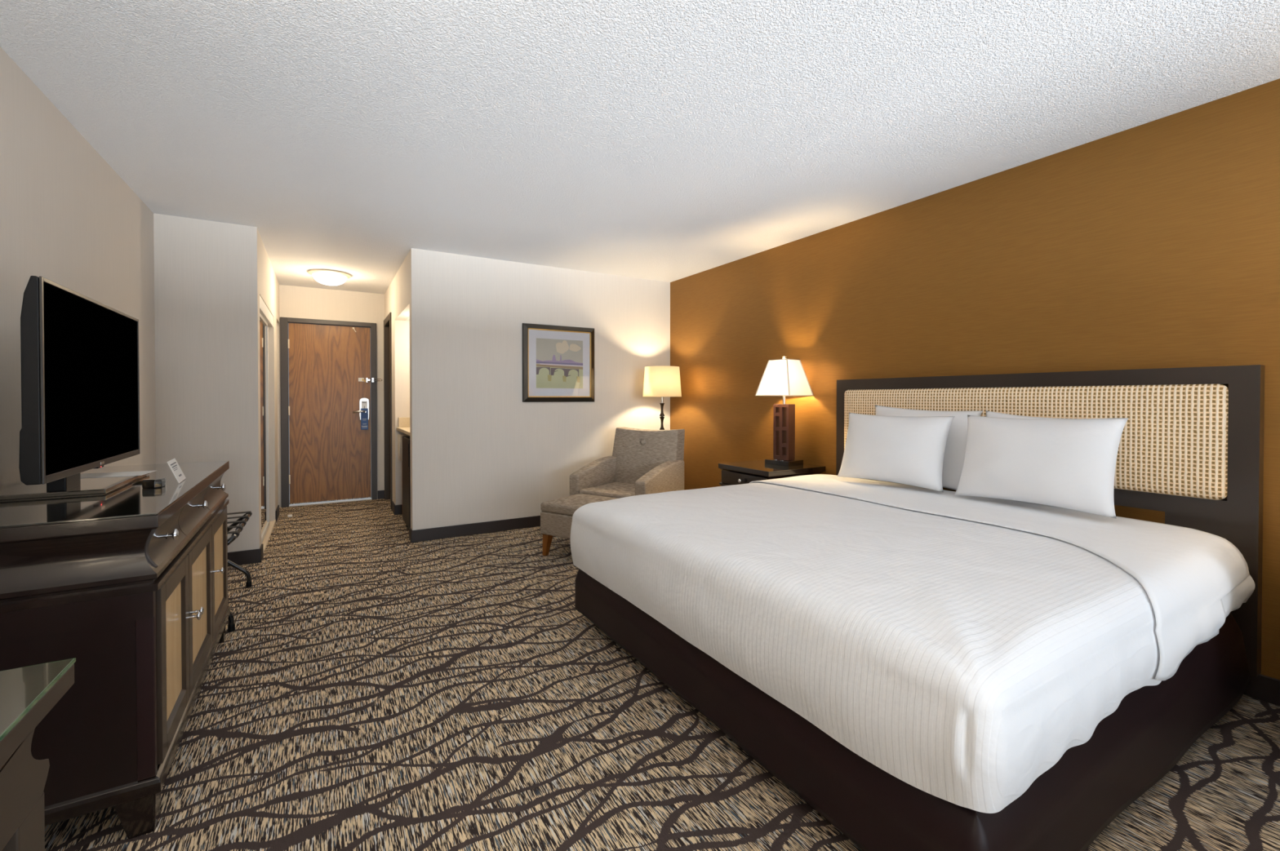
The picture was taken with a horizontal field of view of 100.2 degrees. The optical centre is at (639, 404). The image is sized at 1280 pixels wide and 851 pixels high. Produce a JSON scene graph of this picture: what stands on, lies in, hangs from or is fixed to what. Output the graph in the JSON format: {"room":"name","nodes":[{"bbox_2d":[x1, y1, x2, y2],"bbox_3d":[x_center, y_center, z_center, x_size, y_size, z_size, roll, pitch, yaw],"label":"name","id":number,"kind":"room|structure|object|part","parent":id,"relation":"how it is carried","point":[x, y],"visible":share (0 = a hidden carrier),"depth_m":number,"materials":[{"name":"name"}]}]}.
{"room":"hotel room","nodes":[
{"label":"hotel room","id":0,"kind":"room"},
{"bbox_2d":[0,46,155,489],"bbox_3d":[-2.088,-0.039,1.495,0.120,2.440,8.100,0,1,-31],"label":"wall","id":1,"kind":"structure","parent":0,"point":[68,219],"depth_m":2.28,"materials":[{"name":"beige paint"}]},
{"bbox_2d":[258,232,279,521],"bbox_3d":[-3.510,-0.075,4.935,0.200,2.440,2.230,0,1,-31],"label":"wall","id":2,"kind":"structure","parent":0,"point":[268,282],"depth_m":5.17,"materials":[{"name":"beige paint"}]},
{"bbox_2d":[259,313,269,544],"bbox_3d":[-3.168,0.190,4.478,0.024,1.880,1.070,0,1,-31],"label":"door","id":3,"kind":"structure","parent":2,"relation":"in","point":[264,348],"depth_m":4.67,"materials":[{"name":"white wood"}]},
{"bbox_2d":[259,295,273,327],"bbox_3d":[-3.260,-0.786,4.559,0.136,0.099,1.336,0,1,-31],"label":"trim","id":4,"kind":"structure","parent":2,"relation":"attached to","point":[264,312],"depth_m":4.55,"materials":[{"name":"beige paint"}]},
{"bbox_2d":[262,520,275,551],"bbox_3d":[-3.248,1.139,4.586,0.124,0.020,1.336,0,1,-31],"label":"trim","id":5,"kind":"structure","parent":2,"relation":"attached to","point":[272,524],"depth_m":4.68,"materials":[{"name":"beige wood"}]},
{"bbox_2d":[276,284,384,507],"bbox_3d":[-3.575,-0.088,6.145,1.500,2.440,0.120,0,1,-31],"label":"wall","id":6,"kind":"structure","parent":0,"point":[295,302],"depth_m":6.14,"materials":[{"name":"beige paint"}]},
{"bbox_2d":[280,316,382,507],"bbox_3d":[-3.502,0.090,6.107,0.994,2.085,0.244,0,1,-31],"label":"door","id":7,"kind":"structure","parent":6,"relation":"in","point":[328,371],"depth_m":6.10,"materials":[{"name":"brown wood"}]},
{"bbox_3d":[-3.258,0.090,6.219,0.134,0.032,0.056,0,1,-31],"label":"lever handle","id":8,"kind":"part","parent":7,"relation":"part of","materials":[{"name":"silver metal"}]},
{"bbox_3d":[-3.235,0.056,6.279,0.104,0.259,0.025,0,1,-31],"label":"lock plate","id":9,"kind":"part","parent":7,"relation":"part of","materials":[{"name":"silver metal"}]},
{"bbox_2d":[360,408,368,430],"bbox_3d":[-3.224,0.176,6.262,0.076,0.250,0.004,0,1,-31],"label":"hanger","id":10,"kind":"object","parent":7,"relation":"hanging from","point":[364,416],"visible":1,"depth_m":6.26,"materials":[{"name":"blue paper"}]},
{"bbox_2d":[384,253,409,505],"bbox_3d":[-2.257,-0.083,5.665,0.620,2.440,2.248,0,1,-31],"label":"wall","id":11,"kind":"structure","parent":0,"point":[397,296],"depth_m":5.51,"materials":[{"name":"beige paint"}]},
{"bbox_2d":[275,490,402,521],"bbox_3d":[-3.203,1.087,5.691,1.195,0.100,1.062,0,1,-31],"label":"baseboard","id":12,"kind":"structure","parent":11,"relation":"attached to","point":[396,509],"depth_m":5.51,"materials":[{"name":"plastic"}]},
{"bbox_2d":[383,312,392,510],"bbox_3d":[-2.810,0.073,6.077,0.114,2.120,0.720,0,1,-31],"label":"door","id":13,"kind":"structure","parent":11,"relation":"in","point":[388,321],"depth_m":6.32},
{"bbox_2d":[153,213,670,552],"bbox_3d":[-1.506,-0.073,4.735,4.179,2.440,0.155,0,1,-31],"label":"wall","id":14,"kind":"structure","parent":0,"point":[479,453],"depth_m":4.60,"materials":[{"name":"beige paint"}]},
{"bbox_2d":[227,543,263,566],"bbox_3d":[-3.046,1.107,3.827,0.566,0.100,0.162,0,1,-31],"label":"baseboard","id":15,"kind":"structure","parent":14,"relation":"attached to","point":[254,556],"depth_m":3.86,"materials":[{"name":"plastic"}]},
{"bbox_2d":[408,515,540,542],"bbox_3d":[-0.822,1.093,5.144,2.573,0.100,0.132,0,1,-31],"label":"baseboard","id":16,"kind":"structure","parent":14,"relation":"attached to","point":[438,533],"depth_m":4.69,"materials":[{"name":"plastic"}]},
{"bbox_2d":[521,323,594,402],"bbox_3d":[-0.759,-0.382,5.083,0.730,0.724,0.034,0,1,-31],"label":"framed picture","id":17,"kind":"object","parent":14,"relation":"attached to","point":[558,361],"visible":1,"depth_m":5.07,"materials":[{"name":"black metal"}]},
{"bbox_2d":[536,337,582,388],"bbox_3d":[-0.759,-0.382,5.084,0.474,0.464,0.002,0,1,-31],"label":"print","id":18,"kind":"object","parent":17,"relation":"attached to","point":[559,361],"depth_m":5.08,"materials":[{"name":"paper"}]},
{"bbox_2d":[0,0,1279,293],"bbox_3d":[-0.508,-1.314,2.909,4.700,0.080,9.050,0,1,-31],"label":"ceiling","id":19,"kind":"structure","parent":0,"point":[662,140],"depth_m":2.28,"materials":[{"name":"white paint"}]},
{"bbox_2d":[307,269,351,285],"bbox_3d":[-3.083,-1.242,5.320,0.370,0.114,0.370,0,1,-31],"label":"ceiling light","id":20,"kind":"object","parent":19,"relation":"attached to","point":[326,277],"visible":1,"depth_m":5.22,"materials":[{"name":"white glass"}]},
{"bbox_2d":[44,497,1279,850],"bbox_3d":[-0.508,1.206,2.936,4.700,0.080,9.050,0,1,-31],"label":"floor","id":21,"kind":"structure","parent":0,"point":[372,688],"depth_m":1.88,"materials":[{"name":"carpet"}]},
{"bbox_2d":[0,657,75,850],"bbox_3d":[-0.802,0.818,0.060,0.601,0.758,1.621,0,1,-31],"label":"writing desk","id":22,"kind":"object","parent":21,"relation":"on","point":[27,694],"visible":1,"depth_m":0.77,"materials":[{"name":"beige wood"}]},
{"bbox_3d":[-0.914,0.889,0.764,0.070,0.601,0.082,0,1,-31],"label":"leg","id":23,"kind":"part","parent":22,"relation":"part of","materials":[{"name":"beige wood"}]},
{"bbox_3d":[-0.802,0.442,0.055,0.600,0.006,1.620,0,1,-31],"label":"glass","id":24,"kind":"part","parent":22,"relation":"part of","materials":[{"name":"clear glass"}]},
{"bbox_2d":[0,460,230,839],"bbox_3d":[-1.911,0.734,1.940,0.586,0.885,1.440,0,1,-31],"label":"media cabinet","id":25,"kind":"object","parent":21,"relation":"on","point":[128,582],"visible":0.97,"depth_m":1.44,"materials":[{"name":"brown wood"}]},
{"bbox_2d":[0,275,149,502],"bbox_3d":[-1.984,-0.035,1.881,0.278,0.655,0.962,0,1,-31],"label":"television","id":26,"kind":"object","parent":25,"relation":"on","point":[79,353],"visible":0.99,"depth_m":1.71,"materials":[{"name":"black plastic"}]},
{"bbox_2d":[80,470,157,478],"bbox_3d":[-2.027,0.271,2.057,0.220,0.001,0.150,0,1,-25],"label":"paper sheet","id":27,"kind":"object","parent":26,"relation":"on","point":[140,473],"visible":0.79,"depth_m":2.05,"materials":[{"name":"white paper"}]},
{"bbox_3d":[-1.925,0.295,1.928,0.555,0.005,1.440,0,1,-31],"label":"glass","id":28,"kind":"part","parent":25,"relation":"part of","materials":[{"name":"clear glass"}]},
{"bbox_3d":[-1.925,1.041,1.935,0.555,0.048,1.440,0,1,-31],"label":"moulding","id":29,"kind":"part","parent":25,"relation":"part of","materials":[{"name":"brown wood"}]},
{"bbox_3d":[-1.399,1.125,1.494,0.089,0.114,0.091,0,1,-31],"label":"leg","id":30,"kind":"part","parent":25,"relation":"part of","materials":[{"name":"brown wood"}]},
{"bbox_3d":[-1.349,0.765,1.462,0.038,0.510,0.022,0,1,-31],"label":"corner post","id":31,"kind":"part","parent":25,"relation":"part of","materials":[{"name":"brown wood"}]},
{"bbox_2d":[142,477,166,488],"bbox_3d":[-1.708,0.278,1.885,0.053,0.029,0.068,0,1,-21],"label":"dish","id":32,"kind":"object","parent":25,"relation":"on","point":[156,482],"visible":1,"depth_m":1.86,"materials":[{"name":"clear glass"}]},
{"bbox_3d":[-1.705,0.264,1.888,0.049,0.003,0.064,0,1,-12],"label":"lid","id":33,"kind":"part","parent":32,"relation":"part of","materials":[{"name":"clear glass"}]},
{"bbox_3d":[-1.463,0.396,1.648,0.041,0.112,0.384,0,1,-31],"label":"drawer","id":34,"kind":"part","parent":25,"relation":"part of","materials":[{"name":"brown wood"}]},
{"bbox_3d":[-1.399,0.391,1.587,0.047,0.037,0.037,0,1,-31],"label":"knob","id":35,"kind":"part","parent":25,"relation":"part of","materials":[{"name":"silver metal"}]},
{"bbox_3d":[-1.449,0.763,1.661,0.018,0.494,0.384,0,1,-31],"label":"door","id":36,"kind":"part","parent":25,"relation":"part of","materials":[{"name":"brown wood"}]},
{"bbox_3d":[-1.452,0.763,1.659,0.006,0.384,0.274,0,1,-31],"label":"door panel","id":37,"kind":"part","parent":25,"relation":"part of","materials":[{"name":"brown wood"}]},
{"bbox_2d":[166,458,186,483],"bbox_3d":[-1.739,0.249,2.008,0.034,0.081,0.150,0,1,-33],"label":"tent card","id":38,"kind":"object","parent":25,"relation":"on","point":[173,464],"visible":1,"depth_m":2.00,"materials":[{"name":"white paper"}]},
{"bbox_3d":[-1.692,0.392,2.024,0.041,0.112,0.484,0,1,-31],"label":"drawer","id":39,"kind":"part","parent":25,"relation":"part of","materials":[{"name":"brown wood"}]},
{"bbox_3d":[-1.515,0.723,1.819,0.035,0.027,0.027,0,1,-31],"label":"knob","id":40,"kind":"part","parent":25,"relation":"part of","materials":[{"name":"silver metal"}]},
{"bbox_3d":[-1.541,0.723,1.862,0.035,0.027,0.027,0,1,-31],"label":"knob","id":41,"kind":"part","parent":25,"relation":"part of","materials":[{"name":"silver metal"}]},
{"bbox_3d":[-1.681,0.759,2.034,0.006,0.384,0.374,0,1,-31],"label":"door panel","id":42,"kind":"part","parent":25,"relation":"part of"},
{"bbox_3d":[-1.673,0.386,2.035,0.045,0.035,0.035,0,1,-31],"label":"knob","id":43,"kind":"part","parent":25,"relation":"part of","materials":[{"name":"silver metal"}]},
{"bbox_3d":[-1.678,0.759,2.036,0.018,0.494,0.484,0,1,-31],"label":"door","id":44,"kind":"part","parent":25,"relation":"part of","materials":[{"name":"brown wood"}]},
{"bbox_3d":[-1.942,0.388,2.433,0.041,0.112,0.464,0,1,-31],"label":"drawer","id":45,"kind":"part","parent":25,"relation":"part of","materials":[{"name":"brown wood"}]},
{"bbox_3d":[-1.799,0.713,2.285,0.035,0.027,0.027,0,1,-31],"label":"knob","id":46,"kind":"part","parent":25,"relation":"part of","materials":[{"name":"silver metal"}]},
{"bbox_3d":[-1.931,0.754,2.444,0.006,0.384,0.354,0,1,-31],"label":"door panel","id":47,"kind":"part","parent":25,"relation":"part of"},
{"bbox_3d":[-1.923,0.381,2.445,0.045,0.035,0.035,0,1,-31],"label":"knob","id":48,"kind":"part","parent":25,"relation":"part of","materials":[{"name":"silver metal"}]},
{"bbox_3d":[-1.928,0.754,2.446,0.018,0.494,0.464,0,1,-31],"label":"door","id":49,"kind":"part","parent":25,"relation":"part of","materials":[{"name":"brown wood"}]},
{"bbox_3d":[-2.078,1.113,2.606,0.089,0.114,0.091,0,1,-31],"label":"leg","id":50,"kind":"part","parent":25,"relation":"part of","materials":[{"name":"brown wood"}]},
{"bbox_2d":[226,511,252,632],"bbox_3d":[-2.487,0.920,2.960,0.500,0.492,0.780,0,1,-31],"label":"luggage rack","id":51,"kind":"object","parent":21,"relation":"on","point":[242,520],"visible":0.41,"depth_m":3.15,"materials":[{"name":"black metal"}]},
{"bbox_3d":[-2.482,0.922,2.961,0.485,0.488,0.747,0,1,-31],"label":"frame","id":52,"kind":"part","parent":51,"relation":"part of","materials":[{"name":"black metal"}]},
{"bbox_3d":[-2.492,0.922,2.957,0.485,0.487,0.775,0,1,-31],"label":"frame","id":53,"kind":"part","parent":51,"relation":"part of","materials":[{"name":"black metal"}]},
{"bbox_2d":[402,435,410,528],"bbox_3d":[-1.917,0.725,4.985,0.496,0.840,0.480,0,1,-31],"label":"mini fridge","id":54,"kind":"object","parent":21,"relation":"on","point":[406,439],"visible":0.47,"depth_m":4.83,"materials":[{"name":"black plastic"}]},
{"bbox_2d":[540,493,616,555],"bbox_3d":[-0.413,0.942,4.127,0.530,0.423,0.470,0,1,33],"label":"ottoman","id":55,"kind":"object","parent":21,"relation":"on","point":[556,515],"visible":0.48,"depth_m":4.02,"materials":[{"name":"grey fabric"}]},
{"bbox_3d":[-0.702,1.071,4.087,0.061,0.166,0.061,0,1,33],"label":"leg","id":56,"kind":"part","parent":55,"relation":"part of","materials":[{"name":"orange wood"}]},
{"bbox_2d":[540,493,616,515],"bbox_3d":[-0.413,0.774,4.125,0.530,0.087,0.470,0,1,33],"label":"cushion","id":57,"kind":"object","parent":55,"relation":"on","point":[565,506],"depth_m":4.03,"materials":[{"name":"grey fabric"}]},
{"bbox_2d":[569,426,684,498],"bbox_3d":[-0.074,0.687,4.672,0.770,0.922,0.780,0,1,33],"label":"armchair","id":58,"kind":"object","parent":21,"relation":"on","point":[642,461],"visible":0.72,"depth_m":4.72,"materials":[{"name":"grey fabric"}]},
{"bbox_3d":[-0.386,0.744,4.802,0.105,0.505,0.660,0,1,33],"label":"arm","id":59,"kind":"part","parent":58,"relation":"part of","materials":[{"name":"grey fabric"}]},
{"bbox_2d":[579,482,635,498],"bbox_3d":[-0.136,0.769,4.577,0.560,0.100,0.550,0,1,33],"label":"seat cushion","id":60,"kind":"object","parent":58,"relation":"on","point":[611,490],"depth_m":4.50,"materials":[{"name":"grey fabric"}]},
{"bbox_3d":[0.048,0.515,4.883,0.709,0.582,0.290,0,1,33],"label":"backrest","id":61,"kind":"part","parent":58,"relation":"part of","materials":[{"name":"grey fabric"}]},
{"bbox_3d":[0.174,0.748,4.443,0.105,0.505,0.660,0,1,33],"label":"arm","id":62,"kind":"part","parent":58,"relation":"part of","materials":[{"name":"grey fabric"}]},
{"bbox_2d":[642,365,681,430],"bbox_3d":[0.219,0.387,5.303,0.384,1.508,0.384,0,1,-31],"label":"floor lamp","id":63,"kind":"object","parent":21,"relation":"on","point":[661,381],"visible":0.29,"depth_m":5.14,"materials":[{"name":"beige fabric"}]},
{"bbox_3d":[0.219,-0.219,5.297,0.384,0.295,0.384,0,1,-31],"label":"lamp shade","id":64,"kind":"part","parent":63,"relation":"part of","materials":[{"name":"beige fabric"}]},
{"bbox_2d":[718,459,825,486],"bbox_3d":[0.975,0.807,4.038,0.600,0.695,0.545,0,1,-31],"label":"nightstand","id":65,"kind":"object","parent":21,"relation":"on","point":[745,472],"visible":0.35,"depth_m":3.91,"materials":[{"name":"brown wood"}]},
{"bbox_3d":[0.753,0.558,3.904,0.011,0.094,0.485,0,1,-31],"label":"drawer","id":66,"kind":"part","parent":65,"relation":"part of","materials":[{"name":"brown wood"}]},
{"bbox_3d":[0.988,0.462,4.042,0.570,0.005,0.545,0,1,-31],"label":"glass","id":67,"kind":"part","parent":65,"relation":"part of","materials":[{"name":"clear glass"}]},
{"bbox_2d":[755,356,813,466],"bbox_3d":[1.102,0.048,4.091,0.314,0.822,0.314,-1,1,-40],"label":"table lamp","id":68,"kind":"object","parent":65,"relation":"on","point":[783,377],"visible":1,"depth_m":4.04,"materials":[{"name":"white fabric"}]},
{"bbox_3d":[1.102,-0.165,4.088,0.036,0.332,0.036,-1,1,-40],"label":"stem","id":69,"kind":"part","parent":68,"relation":"part of","materials":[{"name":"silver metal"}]},
{"bbox_3d":[1.102,-0.199,4.088,0.314,0.276,0.314,-1,1,-40],"label":"shade trim","id":70,"kind":"part","parent":68,"relation":"part of","materials":[{"name":"white fabric"}]},
{"bbox_3d":[1.102,-0.199,4.088,0.304,0.270,0.304,-1,1,-40],"label":"lamp shade","id":71,"kind":"part","parent":68,"relation":"part of","materials":[{"name":"white fabric"}]},
{"bbox_2d":[574,568,1250,850],"bbox_3d":[1.008,0.851,2.471,1.961,0.640,2.089,0,1,-31],"label":"bed","id":72,"kind":"object","parent":21,"relation":"on","point":[1132,748],"visible":0.38,"depth_m":1.49,"materials":[{"name":"black fabric"}]},
{"bbox_2d":[570,482,1255,813],"bbox_3d":[1.007,0.677,2.468,2.013,0.363,2.143,0,1,-31],"label":"duvet","id":73,"kind":"object","parent":72,"relation":"on","point":[962,660],"visible":0.76,"depth_m":1.48,"materials":[{"name":"white fabric"}]},
{"bbox_2d":[875,404,982,490],"bbox_3d":[1.658,0.249,3.173,0.136,0.482,0.649,0,1,-28],"label":"pillow","id":74,"kind":"object","parent":73,"relation":"on","point":[956,443],"visible":0.22,"depth_m":2.98,"materials":[{"name":"white fabric"}]},
{"bbox_2d":[749,474,1249,680],"bbox_3d":[1.331,0.676,2.660,1.021,0.385,2.165,0,1,-31],"label":"sheet","id":75,"kind":"object","parent":73,"relation":"on","point":[1185,574],"visible":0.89,"depth_m":1.94,"materials":[{"name":"white fabric"}]},
{"bbox_2d":[837,413,955,492],"bbox_3d":[1.475,0.263,3.140,0.205,0.411,0.641,0,1,-34],"label":"pillow","id":76,"kind":"object","parent":75,"relation":"on","point":[902,450],"visible":1,"depth_m":3.03,"materials":[{"name":"white fabric"}]},
{"bbox_2d":[955,414,1128,519],"bbox_3d":[1.843,0.265,2.516,0.212,0.417,0.671,0,1,-25],"label":"pillow","id":77,"kind":"object","parent":75,"relation":"on","point":[1064,464],"visible":1,"depth_m":2.41,"materials":[{"name":"white fabric"}]},
{"bbox_2d":[985,410,1071,419],"bbox_3d":[1.959,0.265,2.660,0.131,0.456,0.516,0,1,-27],"label":"pillow","id":78,"kind":"object","parent":73,"relation":"on","point":[988,414],"visible":0.02,"depth_m":2.76,"materials":[{"name":"white fabric"}]},
{"bbox_2d":[670,78,1279,679],"bbox_3d":[1.986,-0.055,3.033,0.100,2.440,6.602,0,1,-31],"label":"wall","id":79,"kind":"structure","parent":0,"point":[1155,244],"depth_m":2.79,"materials":[{"name":"brown paint"}]},
{"bbox_2d":[835,364,1264,677],"bbox_3d":[1.920,0.450,2.958,0.093,1.223,2.000,0,1,-31],"label":"headboard","id":80,"kind":"object","parent":79,"relation":"attached to","point":[1189,442],"visible":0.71,"depth_m":2.29,"materials":[{"name":"brown wood"}]},
{"bbox_3d":[1.892,0.147,2.944,0.035,0.474,1.840,0,1,-31],"label":"cane panel","id":81,"kind":"part","parent":80,"relation":"part of","materials":[{"name":"wicker"}]},
{"bbox_2d":[1243,674,1279,706],"bbox_3d":[1.942,1.115,3.009,0.012,0.100,6.382,0,1,-31],"label":"baseboard","id":82,"kind":"structure","parent":79,"relation":"attached to","point":[1264,688],"depth_m":2.11,"materials":[{"name":"plastic"}]},
{"bbox_3d":[-1.741,-0.079,5.303,0.100,2.440,1.098,0,1,-31],"label":"wall","id":83,"kind":"structure","parent":0,"visible":0},
{"bbox_2d":[396,417,409,435],"bbox_3d":[-2.007,0.208,5.152,0.505,0.130,1.088,0,1,-31],"label":"countertop","id":84,"kind":"structure","parent":83,"relation":"attached to","point":[403,427],"depth_m":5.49,"materials":[{"name":"stone"}]},
{"bbox_2d":[398,417,409,426],"bbox_3d":[-1.999,0.192,5.157,0.485,0.098,1.088,0,1,-31],"label":"backsplash","id":85,"kind":"structure","parent":83,"relation":"attached to","point":[402,422],"depth_m":5.50,"materials":[{"name":"stone"}]}
]}

